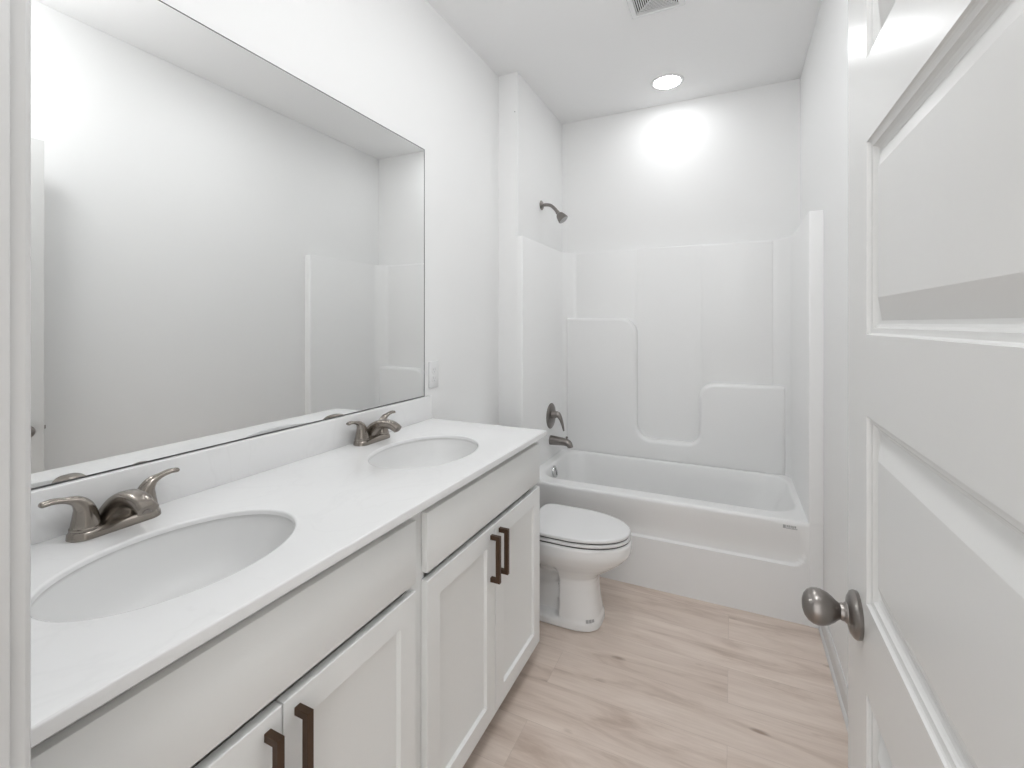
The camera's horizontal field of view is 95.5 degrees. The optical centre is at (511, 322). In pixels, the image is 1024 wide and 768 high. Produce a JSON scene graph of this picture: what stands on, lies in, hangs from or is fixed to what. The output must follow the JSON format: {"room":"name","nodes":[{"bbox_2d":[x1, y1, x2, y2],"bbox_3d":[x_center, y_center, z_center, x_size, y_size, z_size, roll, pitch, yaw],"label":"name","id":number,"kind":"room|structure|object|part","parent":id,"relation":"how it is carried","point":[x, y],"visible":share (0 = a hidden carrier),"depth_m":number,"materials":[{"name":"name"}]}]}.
{"room":"bathroom","nodes":[
{"label":"bathroom","id":0,"kind":"room"},
{"bbox_2d":[161,0,498,424],"bbox_3d":[-0.627,-0.050,1.671,0.100,2.780,2.355,0,0,25],"label":"wall","id":1,"kind":"structure","parent":0,"point":[400,65],"depth_m":2.12,"materials":[{"name":"paint"}]},
{"bbox_2d":[31,0,424,489],"bbox_3d":[-0.700,-0.221,1.394,0.006,1.089,1.457,0,0,25],"label":"mirror","id":2,"kind":"object","parent":1,"relation":"attached to","point":[225,249],"visible":1,"depth_m":1.17,"materials":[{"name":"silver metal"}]},
{"bbox_2d":[31,395,431,544],"bbox_3d":[-0.699,0.375,1.376,0.021,0.102,1.557,0,0,25],"label":"backsplash","id":3,"kind":"structure","parent":1,"relation":"attached to","point":[204,469],"depth_m":1.21,"materials":[{"name":"white stone"}]},
{"bbox_2d":[429,361,437,387],"bbox_3d":[-0.356,0.234,2.118,0.008,0.118,0.073,0,0,25],"label":"wall outlet","id":4,"kind":"object","parent":1,"relation":"attached to","point":[433,366],"visible":1,"depth_m":2.11,"materials":[{"name":"white plastic"}]},
{"bbox_2d":[499,72,561,426],"bbox_3d":[0.119,-0.050,3.108,0.221,2.780,0.880,0,0,25],"label":"wall","id":5,"kind":"structure","parent":0,"point":[530,137],"depth_m":2.71,"materials":[{"name":"paint"}]},
{"bbox_2d":[540,200,567,222],"bbox_3d":[0.269,-0.710,2.959,0.176,0.158,0.067,0,0,25],"label":"showerhead","id":6,"kind":"object","parent":5,"relation":"attached to","point":[561,217],"visible":1,"depth_m":2.94,"materials":[{"name":"silver metal"}]},
{"bbox_3d":[0.243,-0.734,2.971,0.112,0.070,0.021,0,0,25],"label":"arm","id":7,"kind":"part","parent":6,"relation":"part of","materials":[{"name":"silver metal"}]},
{"bbox_2d":[427,0,821,123],"bbox_3d":[0.152,-1.480,0.730,2.750,0.080,5.150,0,0,25],"label":"ceiling","id":8,"kind":"structure","parent":0,"point":[584,59],"depth_m":2.41,"materials":[{"name":"paint"}]},
{"bbox_2d":[626,0,684,18],"bbox_3d":[0.624,-1.433,2.039,0.236,0.013,0.236,0,0,25],"label":"exhaust fan","id":9,"kind":"object","parent":8,"relation":"attached to","point":[638,8],"visible":1,"depth_m":2.10,"materials":[{"name":"white plastic"}]},
{"bbox_2d":[651,73,683,89],"bbox_3d":[0.926,-1.434,2.776,0.190,0.012,0.190,0,0,25],"label":"recessed light","id":10,"kind":"object","parent":8,"relation":"in","point":[671,80],"visible":1,"depth_m":2.76,"materials":[{"name":"white plastic"}]},
{"bbox_2d":[463,576,847,767],"bbox_3d":[0.152,1.370,0.730,2.750,0.060,5.150,0,0,25],"label":"floor","id":11,"kind":"structure","parent":0,"point":[665,680],"depth_m":1.67,"materials":[{"name":"brown wood"}]},
{"bbox_2d":[31,443,539,767],"bbox_3d":[-0.448,0.893,1.259,0.572,0.893,1.543,0,0,25],"label":"vanity cabinet","id":12,"kind":"object","parent":11,"relation":"on","point":[402,652],"visible":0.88,"depth_m":1.00,"materials":[{"name":"paint"}]},
{"bbox_3d":[-0.398,0.552,0.795,0.019,0.152,0.737,0,0,25],"label":"drawer","id":13,"kind":"part","parent":12,"relation":"part of","materials":[{"name":"paint"}]},
{"bbox_3d":[-0.477,0.955,0.627,0.019,0.614,0.366,0,0,25],"label":"door","id":14,"kind":"part","parent":12,"relation":"part of","materials":[{"name":"paint"}]},
{"bbox_3d":[-0.387,0.745,0.757,0.033,0.147,0.014,0,0,25],"label":"handle","id":15,"kind":"part","parent":12,"relation":"part of","materials":[{"name":"brown metal"}]},
{"bbox_2d":[31,395,546,747],"bbox_3d":[-0.452,0.447,1.260,0.567,0.246,1.559,0,0,25],"label":"countertop","id":16,"kind":"structure","parent":12,"relation":"on","point":[241,525],"depth_m":0.98,"materials":[{"name":"white stone"}]},
{"bbox_2d":[38,467,179,542],"bbox_3d":[-0.826,0.380,0.969,0.185,0.093,0.184,0,0,-22],"label":"faucet","id":17,"kind":"object","parent":16,"relation":"on","point":[126,508],"visible":1,"depth_m":0.93,"materials":[{"name":"silver metal"}]},
{"bbox_3d":[-0.860,0.367,0.906,0.047,0.067,0.093,0,0,25],"label":"lever","id":18,"kind":"part","parent":17,"relation":"part of","materials":[{"name":"silver metal"}]},
{"bbox_3d":[-0.850,0.405,0.927,0.051,0.008,0.051,0,0,25],"label":"handle","id":19,"kind":"part","parent":17,"relation":"part of","materials":[{"name":"silver metal"}]},
{"bbox_3d":[-0.828,0.416,0.974,0.058,0.018,0.162,0,0,25],"label":"plate","id":20,"kind":"part","parent":17,"relation":"part of","materials":[{"name":"silver metal"}]},
{"bbox_3d":[-0.789,0.384,0.955,0.156,0.085,0.066,0,0,25],"label":"spout","id":21,"kind":"part","parent":17,"relation":"part of","materials":[{"name":"silver metal"}]},
{"bbox_3d":[-0.796,0.367,1.041,0.047,0.067,0.093,0,0,25],"label":"lever","id":22,"kind":"part","parent":17,"relation":"part of","materials":[{"name":"silver metal"}]},
{"bbox_2d":[31,514,294,621],"bbox_3d":[-0.607,0.502,0.863,0.304,0.136,0.419,0,0,25],"label":"sink","id":23,"kind":"object","parent":16,"relation":"in","point":[140,577],"depth_m":0.92,"materials":[{"name":"white ceramic"}]},
{"bbox_2d":[346,410,401,445],"bbox_3d":[-0.501,0.380,1.671,0.185,0.093,0.184,0,0,-22],"label":"faucet","id":24,"kind":"object","parent":16,"relation":"on","point":[377,431],"visible":1,"depth_m":1.63,"materials":[{"name":"silver metal"}]},
{"bbox_3d":[-0.535,0.367,1.609,0.047,0.067,0.093,0,0,25],"label":"lever","id":25,"kind":"part","parent":24,"relation":"part of","materials":[{"name":"silver metal"}]},
{"bbox_3d":[-0.525,0.405,1.630,0.051,0.008,0.051,0,0,25],"label":"handle","id":26,"kind":"part","parent":24,"relation":"part of","materials":[{"name":"silver metal"}]},
{"bbox_3d":[-0.503,0.416,1.676,0.058,0.018,0.162,0,0,25],"label":"plate","id":27,"kind":"part","parent":24,"relation":"part of","materials":[{"name":"silver metal"}]},
{"bbox_3d":[-0.464,0.384,1.658,0.156,0.085,0.066,0,0,25],"label":"spout","id":28,"kind":"part","parent":24,"relation":"part of","materials":[{"name":"silver metal"}]},
{"bbox_3d":[-0.471,0.367,1.744,0.047,0.067,0.093,0,0,25],"label":"lever","id":29,"kind":"part","parent":24,"relation":"part of","materials":[{"name":"silver metal"}]},
{"bbox_2d":[369,438,477,468],"bbox_3d":[-0.287,0.502,1.560,0.320,0.136,0.431,0,0,25],"label":"sink","id":30,"kind":"object","parent":16,"relation":"in","point":[402,453],"depth_m":1.71,"materials":[{"name":"white ceramic"}]},
{"bbox_3d":[-0.362,0.745,0.810,0.033,0.147,0.014,0,0,25],"label":"handle","id":31,"kind":"part","parent":12,"relation":"part of","materials":[{"name":"brown metal"}]},
{"bbox_3d":[-0.319,0.955,0.962,0.019,0.614,0.368,0,0,25],"label":"door","id":32,"kind":"part","parent":12,"relation":"part of","materials":[{"name":"paint"}]},
{"bbox_3d":[-0.141,0.955,1.337,0.019,0.614,0.372,0,0,25],"label":"door","id":33,"kind":"part","parent":12,"relation":"part of","materials":[{"name":"paint"}]},
{"bbox_3d":[-0.059,0.552,1.510,0.019,0.152,0.754,0,0,25],"label":"drawer","id":34,"kind":"part","parent":12,"relation":"part of","materials":[{"name":"paint"}]},
{"bbox_3d":[-0.051,0.745,1.466,0.033,0.147,0.014,0,0,25],"label":"handle","id":35,"kind":"part","parent":12,"relation":"part of","materials":[{"name":"brown metal"}]},
{"bbox_3d":[-0.026,0.745,1.520,0.033,0.147,0.014,0,0,25],"label":"handle","id":36,"kind":"part","parent":12,"relation":"part of","materials":[{"name":"brown metal"}]},
{"bbox_3d":[0.021,0.955,1.679,0.019,0.614,0.379,0,0,25],"label":"door","id":37,"kind":"part","parent":12,"relation":"part of","materials":[{"name":"paint"}]},
{"bbox_2d":[540,504,631,631],"bbox_3d":[0.152,0.956,2.203,0.815,0.768,0.450,0,0,25],"label":"toilet","id":38,"kind":"object","parent":11,"relation":"on","point":[578,545],"visible":0.58,"depth_m":2.03,"materials":[{"name":"white porcelain"},{"name":"white plastic"}]},
{"bbox_3d":[0.312,0.943,2.127,0.454,0.016,0.338,0,0,25],"label":"seat","id":39,"kind":"part","parent":38,"relation":"part of","materials":[{"name":"white plastic"}]},
{"bbox_3d":[0.310,0.920,2.128,0.456,0.020,0.338,0,0,25],"label":"lid","id":40,"kind":"part","parent":38,"relation":"part of","materials":[{"name":"white plastic"}]},
{"bbox_2d":[517,210,823,627],"bbox_3d":[0.862,0.423,2.698,1.472,1.834,0.783,0,0,25],"label":"bathtub","id":41,"kind":"object","parent":11,"relation":"on","point":[686,383],"visible":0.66,"depth_m":2.81,"materials":[{"name":"white plastic"}]},
{"bbox_3d":[0.269,0.932,2.917,0.030,0.070,0.072,0,0,25],"label":"overflow plate","id":42,"kind":"part","parent":41,"relation":"part of","materials":[{"name":"silver metal"}]},
{"bbox_2d":[546,403,564,430],"bbox_3d":[0.296,0.613,3.029,0.095,0.176,0.166,0,0,25],"label":"shower valve","id":43,"kind":"object","parent":41,"relation":"attached to","point":[552,414],"visible":1,"depth_m":3.01,"materials":[{"name":"silver metal"}]},
{"bbox_3d":[0.309,0.638,3.023,0.066,0.126,0.046,0,0,25],"label":"lever","id":44,"kind":"part","parent":43,"relation":"part of","materials":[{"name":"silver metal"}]},
{"bbox_2d":[549,435,572,447],"bbox_3d":[0.321,0.768,3.014,0.153,0.070,0.062,0,0,25],"label":"tub spout","id":45,"kind":"object","parent":41,"relation":"attached to","point":[553,440],"visible":1,"depth_m":3.00,"materials":[{"name":"silver metal"}]},
{"bbox_3d":[0.645,0.199,3.197,0.412,1.372,0.014,0,0,25],"label":"panel","id":46,"kind":"part","parent":41,"relation":"part of","materials":[{"name":"white plastic"}]},
{"bbox_2d":[540,449,807,521],"bbox_3d":[0.865,1.057,2.705,1.470,0.344,0.766,0,0,25],"label":"basin","id":47,"kind":"object","parent":41,"relation":"in","point":[626,487],"depth_m":2.73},
{"bbox_3d":[1.375,0.199,2.852,0.390,1.372,0.014,0,0,25],"label":"panel","id":48,"kind":"part","parent":41,"relation":"part of","materials":[{"name":"white plastic"}]},
{"bbox_2d":[562,79,799,252],"bbox_3d":[1.097,-0.050,3.077,1.573,2.780,0.100,0,0,25],"label":"wall","id":49,"kind":"structure","parent":0,"point":[724,167],"depth_m":3.00,"materials":[{"name":"paint"}]},
{"bbox_2d":[800,0,847,684],"bbox_3d":[1.071,-0.050,1.300,0.100,2.780,3.135,0,0,25],"label":"wall","id":50,"kind":"structure","parent":0,"point":[824,75],"depth_m":1.83,"materials":[{"name":"paint"}]},
{"bbox_2d":[818,626,847,731],"bbox_3d":[0.871,1.298,1.018,0.020,0.085,2.253,0,0,25],"label":"baseboard","id":51,"kind":"structure","parent":50,"relation":"attached to","point":[841,687],"depth_m":1.73,"materials":[{"name":"paint"}]},
{"bbox_3d":[-0.347,-0.050,0.283,1.594,2.780,0.115,0,0,25],"label":"wall","id":52,"kind":"structure","parent":0,"visible":0},
{"bbox_2d":[0,0,30,767],"bbox_3d":[-0.113,0.242,0.179,0.828,2.195,0.137,0,0,25],"label":"door frame","id":53,"kind":"structure","parent":52,"relation":"attached to","point":[20,10],"depth_m":0.38,"materials":[{"name":"paint"}]},
{"bbox_2d":[802,0,1023,767],"bbox_3d":[0.380,0.280,0.440,0.112,2.096,0.760,0,0,25],"label":"door","id":54,"kind":"structure","parent":52,"relation":"in","point":[932,610],"depth_m":0.45,"materials":[{"name":"paint"}]},
{"bbox_3d":[0.517,0.441,0.705,0.015,0.068,0.068,0,0,25],"label":"knob","id":55,"kind":"part","parent":54,"relation":"part of","materials":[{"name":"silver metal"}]}
]}

